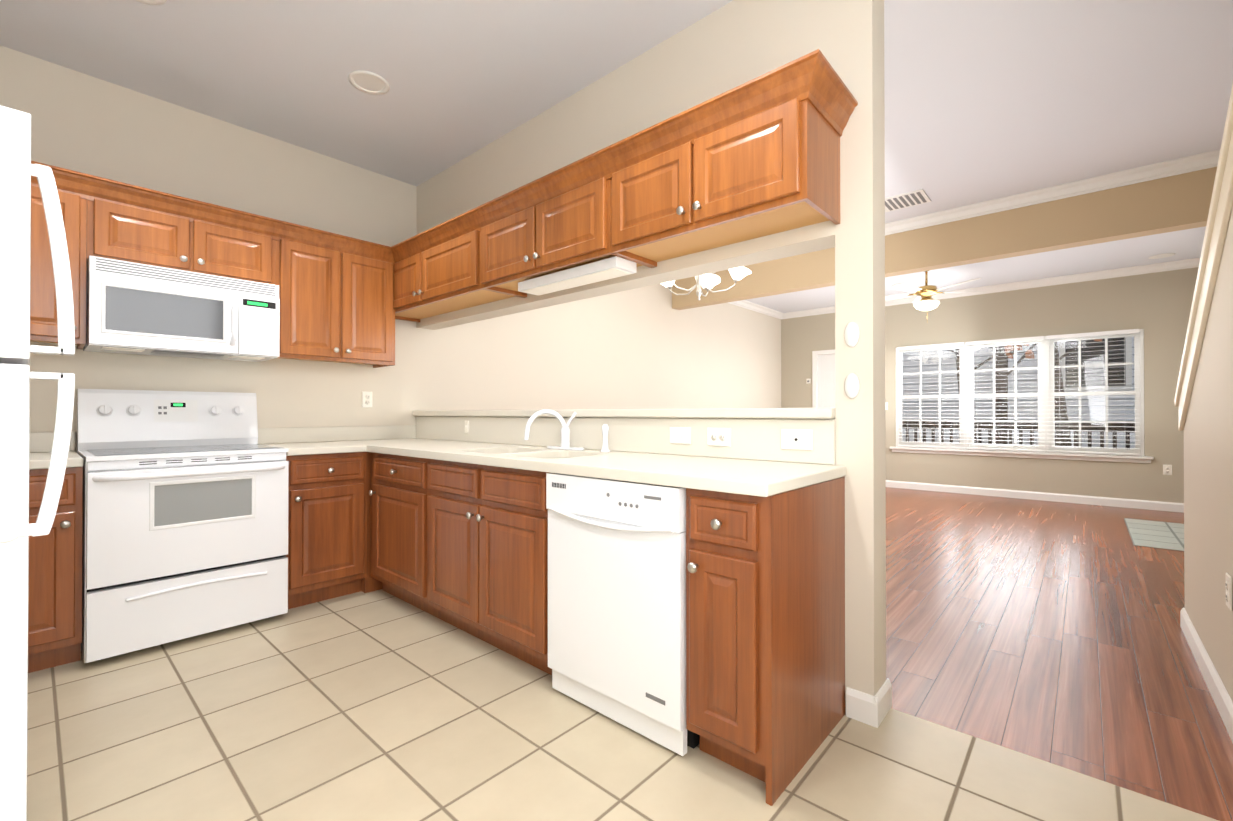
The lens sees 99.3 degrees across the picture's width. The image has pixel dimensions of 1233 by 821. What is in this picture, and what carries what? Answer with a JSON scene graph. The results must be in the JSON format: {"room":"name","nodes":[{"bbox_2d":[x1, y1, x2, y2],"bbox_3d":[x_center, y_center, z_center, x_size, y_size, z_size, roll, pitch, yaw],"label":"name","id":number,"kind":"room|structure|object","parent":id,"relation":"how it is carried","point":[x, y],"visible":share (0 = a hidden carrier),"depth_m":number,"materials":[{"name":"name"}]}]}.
{"room":"kitchen","nodes":[
{"label":"kitchen","id":0,"kind":"room"},
{"bbox_2d":[0,45,780,452],"bbox_3d":[-0.346,-0.299,5.458,0.120,2.840,9.520,0,0,42],"label":"wall","id":1,"kind":"structure","parent":0,"point":[85,123],"depth_m":3.69,"materials":[{"name":"beige paint"}]},
{"bbox_2d":[30,177,89,344],"bbox_3d":[-2.797,-0.690,2.380,0.328,0.682,0.533,0,0,42],"label":"upper cabinet","id":2,"kind":"object","parent":1,"relation":"attached to","point":[74,200],"depth_m":2.40,"materials":[{"name":"brown wood"}]},
{"bbox_2d":[90,189,281,284],"bbox_3d":[-2.361,-0.890,2.869,0.328,0.276,0.774,0,0,42],"label":"upper cabinet","id":3,"kind":"object","parent":1,"relation":"attached to","point":[121,228],"depth_m":2.72,"materials":[{"name":"brown wood"}]},
{"bbox_2d":[83,256,279,361],"bbox_3d":[-2.312,-0.508,2.823,0.458,0.416,0.766,0,0,42],"label":"over-the-range microwave","id":4,"kind":"object","parent":3,"relation":"attached to","point":[138,308],"visible":1,"depth_m":2.66,"materials":[{"name":"white"}]},
{"bbox_2d":[278,233,397,364],"bbox_3d":[-1.864,-0.684,3.424,0.328,0.682,0.715,0,0,42],"label":"upper cabinet","id":5,"kind":"object","parent":1,"relation":"attached to","point":[337,301],"depth_m":3.29,"materials":[{"name":"brown wood"}]},
{"bbox_2d":[362,391,371,407],"bbox_3d":[-1.784,-0.078,3.750,0.008,0.115,0.072,0,0,42],"label":"outlet","id":6,"kind":"object","parent":1,"relation":"attached to","point":[366,399],"visible":1,"depth_m":3.75,"materials":[{"name":"white plastic"}]},
{"bbox_2d":[728,300,783,318],"bbox_3d":[1.825,-1.593,7.736,0.085,0.085,3.000,0,0,42],"label":"crown molding","id":7,"kind":"structure","parent":1,"relation":"attached to","point":[759,308],"depth_m":8.16,"materials":[{"name":"white"}]},
{"bbox_2d":[0,0,1232,222],"bbox_3d":[0.593,-1.785,2.526,5.440,0.100,6.390,0,0,42],"label":"ceiling","id":8,"kind":"structure","parent":0,"point":[986,100],"depth_m":2.66,"materials":[{"name":"white paint"}]},
{"bbox_2d":[136,0,166,4],"bbox_3d":[-1.967,-1.757,2.139,0.200,0.053,0.200,0,0,42],"label":"recessed light","id":9,"kind":"object","parent":8,"relation":"in","point":[155,2],"visible":1,"depth_m":2.22,"materials":[{"name":"white"}]},
{"bbox_2d":[348,70,389,94],"bbox_3d":[-1.308,-1.753,2.771,0.200,0.053,0.200,0,0,42],"label":"recessed light","id":10,"kind":"object","parent":8,"relation":"in","point":[368,82],"visible":0.94,"depth_m":2.77,"materials":[{"name":"white"}]},
{"bbox_2d":[660,267,751,299],"bbox_3d":[0.704,-1.346,4.645,0.849,0.754,0.880,0,0,42],"label":"dining chandelier","id":11,"kind":"object","parent":8,"relation":"hanging from","point":[707,282],"visible":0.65,"depth_m":4.61,"materials":[{"name":"white glass"}]},
{"bbox_2d":[885,189,930,211],"bbox_3d":[2.354,-1.718,4.299,0.340,0.014,0.300,0,0,42],"label":"ceiling vent","id":12,"kind":"object","parent":8,"relation":"in","point":[907,199],"visible":0.98,"depth_m":4.27,"materials":[{"name":"white metal"}]},
{"bbox_2d":[27,589,1218,820],"bbox_3d":[-0.520,1.122,1.265,5.200,0.050,3.050,0,0,42],"label":"floor","id":13,"kind":"structure","parent":0,"point":[377,705],"depth_m":1.68,"materials":[{"name":"beige tile"}]},
{"bbox_2d":[0,105,74,820],"bbox_3d":[-1.707,0.237,1.047,0.768,1.718,0.836,0,0,42],"label":"fridge","id":14,"kind":"object","parent":13,"relation":"on","point":[18,169],"visible":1,"depth_m":1.05,"materials":[{"name":"white metal"}]},
{"bbox_2d":[28,466,82,672],"bbox_3d":[-2.684,0.673,2.281,0.618,0.860,0.474,0,0,42],"label":"base cabinet","id":15,"kind":"object","parent":13,"relation":"on","point":[55,558],"depth_m":2.20,"materials":[{"name":"brown wood"}]},
{"bbox_2d":[29,431,82,469],"bbox_3d":[-2.831,0.172,2.106,0.635,0.138,0.935,0,0,42],"label":"countertop","id":16,"kind":"structure","parent":15,"relation":"on","point":[41,443],"depth_m":2.54,"materials":[{"name":"beige"}]},
{"bbox_2d":[77,389,288,662],"bbox_3d":[-2.209,0.498,2.692,0.724,1.215,0.758,0,0,42],"label":"electric range","id":17,"kind":"object","parent":13,"relation":"on","point":[185,518],"visible":1,"depth_m":2.52,"materials":[{"name":"white metal"}]},
{"bbox_2d":[286,452,367,608],"bbox_3d":[-1.867,0.678,3.194,0.618,0.860,0.435,0,0,42],"label":"base cabinet","id":18,"kind":"object","parent":13,"relation":"on","point":[327,556],"depth_m":2.99,"materials":[{"name":"brown wood"}]},
{"bbox_2d":[258,426,360,455],"bbox_3d":[-1.873,0.178,3.175,0.637,0.138,0.395,0,0,42],"label":"countertop","id":19,"kind":"structure","parent":18,"relation":"on","point":[346,439],"depth_m":3.34,"materials":[{"name":"beige"}]},
{"bbox_2d":[368,452,419,608],"bbox_3d":[-1.040,0.678,3.160,0.701,0.860,0.618,0,0,42],"label":"base cabinet","id":20,"kind":"object","parent":13,"relation":"on","point":[393,480],"depth_m":2.94,"materials":[{"name":"brown wood"}]},
{"bbox_2d":[361,416,845,496],"bbox_3d":[-0.572,0.218,2.717,3.187,0.361,0.657,0,0,42],"label":"countertop","id":21,"kind":"structure","parent":20,"relation":"on","point":[754,459],"depth_m":2.26,"materials":[{"name":"beige"}]},
{"bbox_2d":[465,421,468,432],"bbox_3d":[-1.013,0.110,3.525,0.050,0.085,0.014,0,0,42],"label":"outlet","id":22,"kind":"object","parent":21,"relation":"attached to","point":[466,426],"visible":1,"depth_m":3.52,"materials":[{"name":"white plastic"}]},
{"bbox_2d":[524,409,583,449],"bbox_3d":[-0.320,0.099,2.731,0.268,0.212,0.212,0,0,42],"label":"sink faucet","id":23,"kind":"object","parent":21,"relation":"on","point":[565,437],"visible":1,"depth_m":2.75,"materials":[{"name":"white metal"}]},
{"bbox_2d":[600,424,610,451],"bbox_3d":[-0.055,0.135,2.585,0.052,0.137,0.052,0,0,42],"label":"sprayer","id":24,"kind":"object","parent":21,"relation":"on","point":[605,432],"visible":1,"depth_m":2.57,"materials":[{"name":"white"}]},
{"bbox_2d":[670,427,690,443],"bbox_3d":[0.284,0.114,2.365,0.115,0.075,0.014,0,0,42],"label":"outlet","id":25,"kind":"object","parent":21,"relation":"attached to","point":[680,435],"visible":1,"depth_m":2.36,"materials":[{"name":"white plastic"}]},
{"bbox_2d":[707,428,730,446],"bbox_3d":[0.435,0.113,2.234,0.115,0.078,0.008,0,0,42],"label":"outlet","id":26,"kind":"object","parent":21,"relation":"attached to","point":[718,436],"visible":1,"depth_m":2.23,"materials":[{"name":"white plastic"}]},
{"bbox_2d":[781,429,812,450],"bbox_3d":[0.689,0.112,2.007,0.125,0.078,0.007,0,0,42],"label":"jack wall plate","id":27,"kind":"object","parent":21,"relation":"attached to","point":[795,439],"visible":1,"depth_m":2.00,"materials":[{"name":"white plastic"}]},
{"bbox_2d":[420,458,551,674],"bbox_3d":[-0.422,0.675,2.607,0.957,0.860,0.618,0,0,42],"label":"base cabinet","id":28,"kind":"object","parent":13,"relation":"on","point":[460,546],"depth_m":2.34,"materials":[{"name":"brown wood"}]},
{"bbox_2d":[546,473,699,755],"bbox_3d":[0.163,0.673,2.062,0.627,0.857,0.635,0,0,42],"label":"built-in dishwasher","id":29,"kind":"object","parent":13,"relation":"on","point":[616,600],"visible":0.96,"depth_m":1.79,"materials":[{"name":"white metal"}]},
{"bbox_2d":[686,477,844,805],"bbox_3d":[0.518,0.670,1.766,0.283,0.860,0.618,0,0,42],"label":"base cabinet","id":30,"kind":"object","parent":13,"relation":"on","point":[765,576],"depth_m":1.56,"materials":[{"name":"brown wood"}]},
{"bbox_2d":[416,0,885,713],"bbox_3d":[-0.269,-0.313,2.994,3.280,2.840,0.150,0,0,42],"label":"wall","id":31,"kind":"structure","parent":0,"point":[726,48],"depth_m":2.04,"materials":[{"name":"beige paint"}]},
{"bbox_2d":[394,249,460,320],"bbox_3d":[-1.375,-0.865,3.663,0.643,0.317,0.328,0,0,42],"label":"upper cabinet","id":32,"kind":"object","parent":31,"relation":"attached to","point":[406,301],"depth_m":3.50,"materials":[{"name":"brown wood"}]},
{"bbox_2d":[418,221,525,308],"bbox_3d":[-0.889,-0.867,3.229,0.660,0.317,0.328,0,0,42],"label":"upper cabinet","id":33,"kind":"object","parent":31,"relation":"attached to","point":[448,265],"depth_m":3.13,"materials":[{"name":"brown wood"}]},
{"bbox_2d":[478,165,659,292],"bbox_3d":[-0.293,-0.870,2.695,1.009,0.317,0.328,0,0,42],"label":"upper cabinet","id":34,"kind":"object","parent":31,"relation":"attached to","point":[567,226],"depth_m":2.50,"materials":[{"name":"brown wood"}]},
{"bbox_2d":[518,256,636,295],"bbox_3d":[-0.215,-0.653,2.591,0.700,0.051,0.140,0,0,42],"label":"under-cabinet light","id":35,"kind":"object","parent":34,"relation":"attached to","point":[604,269],"visible":1,"depth_m":2.50,"materials":[{"name":"white plastic"}]},
{"bbox_2d":[412,408,834,418],"bbox_3d":[-0.317,0.016,3.035,3.147,0.041,0.220,0,0,42],"label":"cap","id":36,"kind":"object","parent":31,"relation":"on","point":[811,413],"visible":0.77,"depth_m":2.39,"materials":[{"name":"beige"}]},
{"bbox_2d":[610,81,845,260],"bbox_3d":[0.384,-0.874,2.089,0.876,0.317,0.328,0,0,42],"label":"upper cabinet","id":37,"kind":"object","parent":31,"relation":"attached to","point":[758,157],"depth_m":1.89,"materials":[{"name":"brown wood"}]},
{"bbox_2d":[844,322,859,346],"bbox_3d":[0.848,-0.274,1.887,0.052,0.092,0.009,0,0,42],"label":"disc","id":38,"kind":"object","parent":31,"relation":"attached to","point":[852,334],"visible":1,"depth_m":1.88,"materials":[{"name":"white"}]},
{"bbox_2d":[845,373,859,398],"bbox_3d":[0.848,-0.089,1.886,0.052,0.092,0.009,0,0,42],"label":"disc","id":39,"kind":"object","parent":31,"relation":"attached to","point":[852,385],"visible":1,"depth_m":1.88,"materials":[{"name":"white"}]},
{"bbox_2d":[846,687,877,727],"bbox_3d":[0.870,1.051,1.856,0.104,0.100,0.014,0,0,42],"label":"baseboard","id":40,"kind":"structure","parent":31,"relation":"attached to","point":[861,706],"depth_m":1.85,"materials":[{"name":"white wood"}]},
{"bbox_2d":[873,678,891,727],"bbox_3d":[0.959,1.051,1.887,0.014,0.100,0.178,0,0,42],"label":"baseboard","id":41,"kind":"structure","parent":31,"relation":"attached to","point":[883,694],"depth_m":1.88,"materials":[{"name":"white wood"}]},
{"bbox_2d":[672,167,1216,309],"bbox_3d":[2.680,-1.502,4.857,5.200,0.440,0.150,0,0,42],"label":"header beam","id":42,"kind":"structure","parent":0,"point":[1167,204],"depth_m":4.28,"materials":[{"name":"beige paint"}]},
{"bbox_2d":[885,149,1219,235],"bbox_3d":[2.601,-1.680,4.770,5.200,0.085,0.085,0,0,42],"label":"crown molding","id":43,"kind":"structure","parent":42,"relation":"attached to","point":[1192,163],"depth_m":4.02,"materials":[{"name":"white wood"}]},
{"bbox_2d":[746,226,1205,312],"bbox_3d":[3.767,-1.730,6.074,5.440,0.170,3.130,0,0,42],"label":"ceiling","id":44,"kind":"structure","parent":0,"point":[1180,244],"depth_m":5.99,"materials":[{"name":"white paint"}]},
{"bbox_2d":[885,270,986,310],"bbox_3d":[3.497,-1.325,6.015,1.212,0.640,1.255,0,0,42],"label":"ceiling fan","id":45,"kind":"object","parent":44,"relation":"hanging from","point":[924,300],"visible":0.92,"depth_m":5.91,"materials":[{"name":"gold metal"}]},
{"bbox_2d":[1148,253,1174,258],"bbox_3d":[5.809,-1.667,5.581,0.200,0.053,0.200,0,0,42],"label":"recessed light","id":46,"kind":"object","parent":44,"relation":"in","point":[1165,255],"visible":0.58,"depth_m":5.58,"materials":[{"name":"white"}]},
{"bbox_2d":[781,267,1198,502],"bbox_3d":[4.770,-0.289,7.187,5.440,2.840,0.120,0,0,42],"label":"wall","id":47,"kind":"structure","parent":0,"point":[1156,306],"depth_m":6.53,"materials":[{"name":"beige paint"}]},
{"bbox_2d":[812,349,834,407],"bbox_3d":[3.579,0.086,8.238,0.944,2.102,0.136,0,0,42],"label":"door frame","id":48,"kind":"structure","parent":47,"relation":"attached to","point":[815,354],"depth_m":8.48,"materials":[{"name":"white wood"}]},
{"bbox_2d":[818,354,834,407],"bbox_3d":[3.552,0.115,8.208,0.812,2.028,0.110,0,0,42],"label":"door","id":49,"kind":"structure","parent":47,"relation":"in","point":[826,381],"depth_m":8.40,"materials":[{"name":"white wood"}]},
{"bbox_2d":[782,258,1199,318],"bbox_3d":[4.701,-1.597,7.117,5.200,0.085,0.085,0,0,42],"label":"crown molding","id":50,"kind":"structure","parent":47,"relation":"attached to","point":[1137,270],"depth_m":6.52,"materials":[{"name":"white wood"}]},
{"bbox_2d":[890,329,1153,462],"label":"window","id":51,"kind":"structure","parent":47,"relation":"in","point":[1046,430],"depth_m":6.82,"materials":[{"name":"white"}]},
{"bbox_2d":[897,329,1139,454],"bbox_3d":[5.042,-0.205,6.816,2.496,1.444,0.054,0,0,42],"label":"window blinds","id":52,"kind":"object","parent":51,"relation":"attached to","point":[1103,333],"visible":1,"depth_m":6.68,"materials":[{"name":"white plastic"}]},
{"bbox_2d":[886,480,1183,512],"bbox_3d":[5.280,1.078,6.632,3.710,0.100,0.014,0,0,42],"label":"baseboard","id":53,"kind":"structure","parent":47,"relation":"attached to","point":[1129,503],"depth_m":6.55,"materials":[{"name":"white wood"}]},
{"bbox_2d":[1163,465,1171,474],"bbox_3d":[6.157,0.664,5.852,0.072,0.115,0.008,0,0,42],"label":"electrical outlet","id":54,"kind":"object","parent":47,"relation":"attached to","point":[1167,469],"visible":1,"depth_m":5.85,"materials":[{"name":"white plastic"}]},
{"bbox_2d":[886,487,1232,820],"bbox_3d":[2.613,1.142,4.768,5.200,0.050,6.350,0,0,42],"label":"floor","id":55,"kind":"structure","parent":0,"point":[1050,632],"depth_m":2.50,"materials":[{"name":"brown wood"}]},
{"bbox_2d":[1124,518,1183,550],"bbox_3d":[5.169,1.114,4.528,1.069,0.004,1.500,0,0,42],"label":"floor","id":56,"kind":"structure","parent":55,"relation":"on","point":[1158,534],"depth_m":4.70,"materials":[{"name":"beige tile"}]},
{"bbox_2d":[1184,207,1232,701],"bbox_3d":[1.325,-0.325,0.830,0.120,2.840,4.850,0,0,42],"label":"wall","id":57,"kind":"structure","parent":0,"point":[1208,496],"depth_m":2.05,"materials":[{"name":"beige paint"}]},
{"bbox_2d":[1174,84,1232,430],"bbox_3d":[2.070,-0.839,1.667,0.180,1.875,2.680,0,0,42],"label":"stair handrail","id":58,"kind":"object","parent":57,"relation":"on","point":[1220,209],"visible":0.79,"depth_m":2.01,"materials":[{"name":"beige wood"}]},
{"bbox_2d":[1180,608,1232,742],"bbox_3d":[2.391,1.052,2.116,0.014,0.100,1.500,0,0,42],"label":"baseboard","id":59,"kind":"structure","parent":57,"relation":"attached to","point":[1223,702],"depth_m":2.07,"materials":[{"name":"white wood"}]},
{"bbox_2d":[1225,573,1231,610],"bbox_3d":[2.132,0.631,1.827,0.008,0.115,0.072,0,0,42],"label":"outlet","id":60,"kind":"object","parent":57,"relation":"attached to","point":[1228,578],"visible":1,"depth_m":1.81,"materials":[{"name":"white plastic"}]},
{"label":"outside","id":61,"kind":"structure","parent":0,"visible":0},
{"bbox_3d":[7.863,1.502,10.784,13.000,0.100,9.380,0,0,42],"label":"ground","id":62,"kind":"structure","parent":61,"visible":0},
{"bbox_2d":[902,337,1134,448],"bbox_3d":[10.117,-2.188,12.575,18.000,7.300,0.335,0,0,42],"label":"neighboring building","id":63,"kind":"structure","parent":62,"relation":"on","point":[988,408],"depth_m":12.57,"materials":[{"name":"white"}]},
{"bbox_2d":[947,339,1101,445],"bbox_3d":[7.797,-2.791,10.460,4.741,8.506,2.978,0,0,42],"label":"trees","id":64,"kind":"object","parent":62,"relation":"on","point":[1002,379],"depth_m":10.48,"materials":[{"name":"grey plant"}]}
]}

